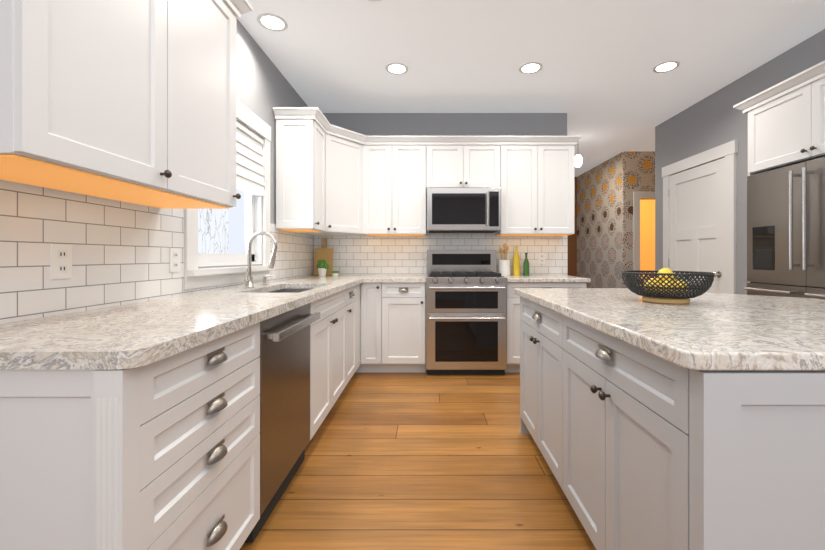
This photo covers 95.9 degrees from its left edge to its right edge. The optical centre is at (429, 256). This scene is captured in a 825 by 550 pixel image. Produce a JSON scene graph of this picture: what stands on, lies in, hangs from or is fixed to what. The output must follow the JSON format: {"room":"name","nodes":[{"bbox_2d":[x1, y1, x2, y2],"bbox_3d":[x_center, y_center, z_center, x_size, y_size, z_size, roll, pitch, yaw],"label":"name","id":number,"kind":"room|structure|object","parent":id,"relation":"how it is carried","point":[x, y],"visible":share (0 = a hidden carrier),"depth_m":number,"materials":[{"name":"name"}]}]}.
{"room":"kitchen","nodes":[
{"label":"kitchen","id":0,"kind":"room"},
{"bbox_2d":[10,19,307,322],"bbox_3d":[-1.360,-0.240,0.820,0.140,2.710,6.840,0,0,0],"label":"wall","id":1,"kind":"structure","parent":0,"point":[264,87],"depth_m":2.87,"materials":[{"name":"grey paint"}]},
{"bbox_2d":[0,0,175,193],"bbox_3d":[-1.100,-0.728,1.070,0.359,0.984,0.468,0,0,0],"label":"upper cabinet","id":2,"kind":"object","parent":1,"relation":"attached to","point":[141,92],"depth_m":1.03,"materials":[{"name":"white wood"}]},
{"bbox_2d":[0,155,571,235],"bbox_3d":[0.095,-0.232,2.475,2.730,0.005,3.250,0,0,0],"label":"cabinet underside","id":3,"kind":"object","parent":2,"relation":"attached to","point":[20,169],"visible":0.98,"depth_m":1.21,"materials":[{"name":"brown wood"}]},
{"bbox_2d":[0,180,313,323],"bbox_3d":[-1.285,-0.035,2.205,0.008,0.471,3.811,0,0,0],"label":"tile backsplash","id":4,"kind":"structure","parent":1,"relation":"attached to","point":[120,252],"depth_m":1.41,"materials":[{"name":"white tile"}]},
{"bbox_2d":[50,244,71,278],"bbox_3d":[-1.277,0.015,1.290,0.007,0.120,0.072,0,0,0],"label":"electrical outlet","id":5,"kind":"object","parent":4,"relation":"attached to","point":[60,261],"visible":1,"depth_m":1.28,"materials":[{"name":"white plastic"}]},
{"bbox_2d":[170,248,179,271],"bbox_3d":[-1.277,0.015,1.865,0.007,0.120,0.072,0,0,0],"label":"electrical outlet","id":6,"kind":"object","parent":4,"relation":"attached to","point":[174,259],"visible":1,"depth_m":1.86,"materials":[{"name":"white plastic"}]},
{"bbox_2d":[176,0,239,207],"bbox_3d":[-1.100,-0.728,1.538,0.359,0.984,0.468,0,0,0],"label":"upper cabinet","id":7,"kind":"object","parent":1,"relation":"attached to","point":[206,30],"depth_m":1.55,"materials":[{"name":"white wood"}]},
{"bbox_2d":[184,100,274,289],"bbox_3d":[-1.320,-0.430,2.445,0.180,1.200,1.010,0,0,0],"label":"window","id":8,"kind":"structure","parent":1,"relation":"in","point":[257,213],"depth_m":2.57,"materials":[{"name":"white"}]},
{"bbox_2d":[237,122,264,195],"bbox_3d":[-1.288,-0.678,2.445,0.065,0.426,0.782,0,0,0],"label":"window shade","id":9,"kind":"object","parent":8,"relation":"attached to","point":[250,173],"visible":0.27,"depth_m":2.62,"materials":[{"name":"white fabric"}]},
{"bbox_2d":[273,108,327,231],"bbox_3d":[-1.122,-0.728,3.257,0.314,0.984,0.355,0,0,0],"label":"upper cabinet","id":10,"kind":"object","parent":1,"relation":"attached to","point":[301,133],"depth_m":3.09,"materials":[{"name":"white wood"}]},
{"bbox_2d":[297,232,359,235],"bbox_3d":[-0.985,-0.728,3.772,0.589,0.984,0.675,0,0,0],"label":"rail","id":11,"kind":"object","parent":1,"relation":"attached to","point":[308,233],"depth_m":3.72,"materials":[{"name":"white wood"}]},
{"bbox_2d":[240,370,595,549],"bbox_3d":[1.505,1.140,3.200,6.190,0.050,12.000,0,0,0],"label":"floor","id":12,"kind":"structure","parent":0,"point":[408,461],"depth_m":1.87,"materials":[{"name":"brown wood"}]},
{"bbox_2d":[0,322,259,549],"bbox_3d":[-0.966,0.678,1.110,0.626,0.874,0.641,0,0,0],"label":"base cabinet","id":13,"kind":"object","parent":12,"relation":"on","point":[163,454],"depth_m":0.83,"materials":[{"name":"white wood"}]},
{"bbox_2d":[0,275,425,369],"bbox_3d":[-0.660,0.310,2.448,1.240,0.221,3.324,0,0,0],"label":"countertop","id":14,"kind":"structure","parent":13,"relation":"on","point":[132,335],"depth_m":1.10,"materials":[{"name":"stone"}]},
{"bbox_2d":[244,231,277,287],"bbox_3d":[-1.099,0.017,2.397,0.212,0.367,0.106,0,0,0],"label":"faucet","id":15,"kind":"object","parent":14,"relation":"on","point":[248,279],"visible":1,"depth_m":2.41,"materials":[{"name":"silver metal"}]},
{"bbox_2d":[262,275,275,284],"bbox_3d":[-1.152,0.163,2.660,0.096,0.074,0.039,0,0,0],"label":"soap dispenser","id":16,"kind":"object","parent":14,"relation":"on","point":[265,280],"visible":1,"depth_m":2.65,"materials":[{"name":"silver metal"}]},
{"bbox_2d":[317,259,328,275],"bbox_3d":[-1.125,0.113,3.895,0.125,0.175,0.103,0,0,0],"label":"plant pot","id":17,"kind":"object","parent":14,"relation":"on","point":[322,266],"visible":1,"depth_m":3.87,"materials":[{"name":"white ceramic"}]},
{"bbox_2d":[314,238,332,274],"bbox_3d":[-1.160,-0.004,4.061,0.200,0.406,0.081,0,0,0],"label":"cutting board","id":18,"kind":"object","parent":14,"relation":"on","point":[324,252],"visible":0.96,"depth_m":4.05,"materials":[{"name":"brown wood"}]},
{"bbox_2d":[331,271,338,275],"bbox_3d":[-1.000,0.173,3.930,0.087,0.054,0.082,0,0,0],"label":"plant","id":19,"kind":"object","parent":14,"relation":"on","point":[335,273],"visible":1,"depth_m":3.90,"materials":[{"name":"green plant"}]},
{"bbox_2d":[310,311,347,439],"bbox_3d":[-0.966,0.773,2.469,0.626,0.685,0.871,0,0,0],"label":"base cabinet","id":20,"kind":"object","parent":12,"relation":"on","point":[329,333],"depth_m":2.38,"materials":[{"name":"white wood"}]},
{"bbox_2d":[245,303,319,541],"bbox_3d":[-0.915,0.675,1.732,0.649,0.856,0.593,0,0,0],"label":"dishwasher","id":21,"kind":"object","parent":20,"relation":"in","point":[284,356],"visible":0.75,"depth_m":1.65,"materials":[{"name":"grey metal"}]},
{"bbox_2d":[310,284,359,381],"bbox_3d":[-0.966,0.678,3.098,0.626,0.874,0.387,0,0,0],"label":"base cabinet","id":22,"kind":"object","parent":12,"relation":"on","point":[348,299],"depth_m":3.09,"materials":[{"name":"white wood"}]},
{"bbox_2d":[360,283,383,372],"bbox_3d":[-0.565,0.678,3.804,0.217,0.874,0.609,0,0,0],"label":"base cabinet","id":23,"kind":"object","parent":12,"relation":"on","point":[371,294],"depth_m":3.50,"materials":[{"name":"white wood"}]},
{"bbox_2d":[384,283,425,372],"bbox_3d":[-0.249,0.678,3.804,0.415,0.874,0.609,0,0,0],"label":"base cabinet","id":24,"kind":"object","parent":12,"relation":"on","point":[404,303],"depth_m":3.51,"materials":[{"name":"white wood"}]},
{"bbox_2d":[426,250,506,374],"bbox_3d":[0.341,0.520,3.755,0.755,1.190,0.706,0,0,0],"label":"range","id":25,"kind":"object","parent":12,"relation":"on","point":[466,312],"visible":1,"depth_m":3.46,"materials":[{"name":"silver metal"}]},
{"bbox_2d":[520,297,555,477],"bbox_3d":[1.185,0.678,1.980,1.230,0.874,0.760,0,0,0],"label":"base cabinet","id":26,"kind":"object","parent":12,"relation":"on","point":[537,322],"depth_m":1.94,"materials":[{"name":"grey wood"}]},
{"bbox_2d":[505,282,585,372],"bbox_3d":[1.099,0.678,3.787,0.753,0.874,0.644,0,0,0],"label":"base cabinet","id":27,"kind":"object","parent":12,"relation":"on","point":[513,332],"visible":0.04,"depth_m":3.50,"materials":[{"name":"white wood"}]},
{"bbox_2d":[504,275,590,281],"bbox_3d":[1.111,0.219,3.791,0.779,0.038,0.638,0,0,0],"label":"countertop","id":28,"kind":"structure","parent":27,"relation":"on","point":[544,278],"depth_m":3.47,"materials":[{"name":"stone"}]},
{"bbox_2d":[499,243,509,275],"bbox_3d":[0.800,0.025,4.000,0.124,0.350,0.124,0,0,0],"label":"utensil crock","id":29,"kind":"object","parent":28,"relation":"on","point":[504,267],"visible":0.98,"depth_m":3.95,"materials":[{"name":"white ceramic"}]},
{"bbox_2d":[513,246,519,275],"bbox_3d":[0.930,0.040,4.000,0.072,0.320,0.072,0,0,0],"label":"oil bottle","id":30,"kind":"object","parent":28,"relation":"on","point":[516,264],"visible":1,"depth_m":3.98,"materials":[{"name":"yellow glass"}]},
{"bbox_2d":[523,253,528,275],"bbox_3d":[1.030,0.077,3.980,0.064,0.245,0.064,0,0,0],"label":"oil bottle","id":31,"kind":"object","parent":28,"relation":"on","point":[526,267],"visible":1,"depth_m":3.96,"materials":[{"name":"green glass"}]},
{"bbox_2d":[556,312,824,549],"bbox_3d":[1.185,0.678,1.188,1.230,0.874,0.824,0,0,0],"label":"base cabinet","id":32,"kind":"object","parent":12,"relation":"on","point":[640,449],"depth_m":0.84,"materials":[{"name":"grey wood"}]},
{"bbox_2d":[514,288,824,369],"bbox_3d":[1.200,0.219,1.583,1.320,0.038,1.615,0,0,0],"label":"countertop","id":33,"kind":"structure","parent":32,"relation":"on","point":[713,331],"depth_m":1.10,"materials":[{"name":"stone"}]},
{"bbox_2d":[621,268,714,303],"bbox_3d":[1.050,0.124,1.660,0.353,0.152,0.353,0,0,0],"label":"fruit bowl","id":34,"kind":"object","parent":33,"relation":"on","point":[664,286],"visible":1,"depth_m":1.57,"materials":[{"name":"black metal"}]},
{"bbox_2d":[744,157,824,299],"bbox_3d":[2.841,0.242,2.435,0.897,1.745,0.910,0,0,0],"label":"refrigerator","id":35,"kind":"object","parent":12,"relation":"on","point":[786,231],"visible":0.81,"depth_m":2.56,"materials":[{"name":"silver metal"}]},
{"bbox_2d":[323,113,566,231],"bbox_3d":[0.115,-0.240,4.180,2.810,2.710,0.120,0,0,0],"label":"wall","id":36,"kind":"structure","parent":0,"point":[460,124],"depth_m":4.12,"materials":[{"name":"grey paint"}]},
{"bbox_2d":[328,124,363,235],"bbox_3d":[-0.827,-0.730,3.619,0.300,0.980,0.375,0,0,0],"label":"upper cabinet","id":37,"kind":"object","parent":36,"relation":"attached to","point":[345,146],"depth_m":3.61,"materials":[{"name":"white wood"}]},
{"bbox_2d":[364,136,391,235],"bbox_3d":[-0.539,-0.728,3.950,0.303,0.984,0.320,0,0,0],"label":"upper cabinet","id":38,"kind":"object","parent":36,"relation":"attached to","point":[377,149],"depth_m":3.79,"materials":[{"name":"white wood"}]},
{"bbox_2d":[392,136,426,235],"bbox_3d":[-0.213,-0.728,3.950,0.348,0.984,0.320,0,0,0],"label":"upper cabinet","id":39,"kind":"object","parent":36,"relation":"attached to","point":[409,192],"depth_m":3.80,"materials":[{"name":"white wood"}]},
{"bbox_2d":[314,232,567,274],"bbox_3d":[0.119,-0.035,4.115,2.801,0.471,0.008,0,0,0],"label":"tile backsplash","id":40,"kind":"structure","parent":36,"relation":"attached to","point":[379,255],"depth_m":4.11,"materials":[{"name":"white tile"}]},
{"bbox_2d":[539,253,544,263],"bbox_3d":[1.236,0.015,4.107,0.072,0.120,0.007,0,0,0],"label":"electrical outlet","id":41,"kind":"object","parent":40,"relation":"attached to","point":[541,258],"visible":1,"depth_m":4.11,"materials":[{"name":"white plastic"}]},
{"bbox_2d":[424,136,463,187],"bbox_3d":[0.151,-0.963,3.950,0.380,0.514,0.320,0,0,0],"label":"upper cabinet","id":42,"kind":"object","parent":36,"relation":"attached to","point":[443,155],"depth_m":3.79,"materials":[{"name":"white wood"}]},
{"bbox_2d":[427,188,500,232],"bbox_3d":[0.338,-0.478,3.884,0.737,0.434,0.449,0,0,0],"label":"microwave","id":43,"kind":"object","parent":42,"relation":"attached to","point":[463,210],"visible":1,"depth_m":3.71,"materials":[{"name":"silver metal"}]},
{"bbox_2d":[464,136,499,187],"bbox_3d":[0.530,-0.963,3.950,0.379,0.514,0.320,0,0,0],"label":"upper cabinet","id":44,"kind":"object","parent":36,"relation":"attached to","point":[481,153],"depth_m":3.79,"materials":[{"name":"white wood"}]},
{"bbox_2d":[495,136,539,235],"bbox_3d":[0.909,-0.728,3.950,0.378,0.984,0.320,0,0,0],"label":"upper cabinet","id":45,"kind":"object","parent":36,"relation":"attached to","point":[519,155],"depth_m":3.79,"materials":[{"name":"white wood"}]},
{"bbox_2d":[540,136,575,233],"bbox_3d":[1.286,-0.728,3.950,0.377,0.984,0.320,0,0,0],"label":"upper cabinet","id":46,"kind":"object","parent":36,"relation":"attached to","point":[556,152],"depth_m":3.80,"materials":[{"name":"white wood"}]},
{"bbox_2d":[238,0,824,176],"bbox_3d":[1.505,-1.635,3.200,6.190,0.080,12.000,0,0,0],"label":"ceiling","id":47,"kind":"structure","parent":0,"point":[603,86],"depth_m":2.92,"materials":[{"name":"white paint"}]},
{"bbox_2d":[257,13,287,31],"bbox_3d":[-1.070,-1.593,2.530,0.196,0.004,0.196,0,0,0],"label":"recessed light","id":48,"kind":"object","parent":47,"relation":"in","point":[272,22],"visible":1,"depth_m":2.53,"materials":[{"name":"white plastic"}]},
{"bbox_2d":[385,63,407,74],"bbox_3d":[-0.280,-1.593,3.150,0.196,0.004,0.196,0,0,0],"label":"recessed light","id":49,"kind":"object","parent":47,"relation":"in","point":[397,68],"visible":1,"depth_m":3.14,"materials":[{"name":"white"}]},
{"bbox_2d":[519,62,542,73],"bbox_3d":[0.850,-1.593,3.140,0.196,0.004,0.196,0,0,0],"label":"recessed light","id":50,"kind":"object","parent":47,"relation":"in","point":[530,67],"visible":1,"depth_m":3.14,"materials":[{"name":"white"}]},
{"bbox_2d":[574,155,581,166],"bbox_3d":[1.990,-1.403,5.000,0.110,0.385,0.107,0,0,0],"label":"pendant light","id":51,"kind":"object","parent":47,"relation":"hanging from","point":[577,160],"visible":0.92,"depth_m":4.96,"materials":[{"name":"white glass"}]},
{"bbox_2d":[653,61,679,72],"bbox_3d":[1.980,-1.593,3.120,0.196,0.004,0.196,0,0,0],"label":"recessed light","id":52,"kind":"object","parent":47,"relation":"in","point":[667,66],"visible":1,"depth_m":3.11,"materials":[{"name":"white plastic"}]},
{"bbox_2d":[577,151,632,287],"bbox_3d":[2.995,-0.240,6.510,0.150,2.710,1.780,0,0,0],"label":"wall","id":53,"kind":"structure","parent":0,"point":[607,189],"depth_m":6.15,"materials":[{"name":"paper"}]},
{"bbox_2d":[568,177,649,280],"bbox_3d":[2.795,-0.240,7.450,3.150,2.710,0.100,0,0,0],"label":"wall","id":54,"kind":"structure","parent":0,"point":[647,234],"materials":[{"name":"orange paint"}]},
{"bbox_2d":[633,151,654,199],"bbox_3d":[3.735,-0.240,5.680,1.330,2.710,0.120,0,0,0],"label":"wall","id":55,"kind":"structure","parent":0,"point":[643,161],"depth_m":5.62,"materials":[{"name":"paper"}]},
{"bbox_2d":[633,192,654,279],"bbox_3d":[3.555,0.065,5.607,0.970,2.100,0.025,0,0,0],"label":"trim","id":56,"kind":"structure","parent":55,"relation":"attached to","point":[637,196],"depth_m":5.59,"materials":[{"name":"white wood"}]},
{"bbox_2d":[650,200,654,277],"bbox_3d":[4.450,-0.240,5.970,0.100,2.710,3.060,0,0,0],"label":"wall","id":57,"kind":"structure","parent":0,"point":[652,202],"depth_m":7.36,"materials":[{"name":"orange paint"}]},
{"bbox_2d":[655,29,824,294],"bbox_3d":[3.580,-0.240,0.980,1.640,2.710,7.160,0,0,0],"label":"wall","id":58,"kind":"structure","parent":0,"point":[715,119],"depth_m":3.42,"materials":[{"name":"grey paint"}]},
{"bbox_2d":[662,140,737,293],"bbox_3d":[2.716,0.033,3.855,0.084,2.165,1.050,0,0,0],"label":"pantry door","id":59,"kind":"structure","parent":58,"relation":"in","point":[699,218],"depth_m":3.72,"materials":[{"name":"white wood"}]},
{"bbox_2d":[733,60,824,282],"bbox_3d":[2.883,-0.052,2.440,0.870,2.335,1.124,0,0,0],"label":"upper cabinet","id":60,"kind":"object","parent":58,"relation":"attached to","point":[786,122],"visible":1,"depth_m":2.60,"materials":[{"name":"white wood"}]},
{"label":"outside","id":61,"kind":"structure","parent":0,"visible":0},
{"bbox_2d":[198,209,228,253],"bbox_3d":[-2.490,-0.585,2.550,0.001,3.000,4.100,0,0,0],"label":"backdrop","id":62,"kind":"structure","parent":61,"point":[213,231],"depth_m":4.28,"materials":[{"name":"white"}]}
]}

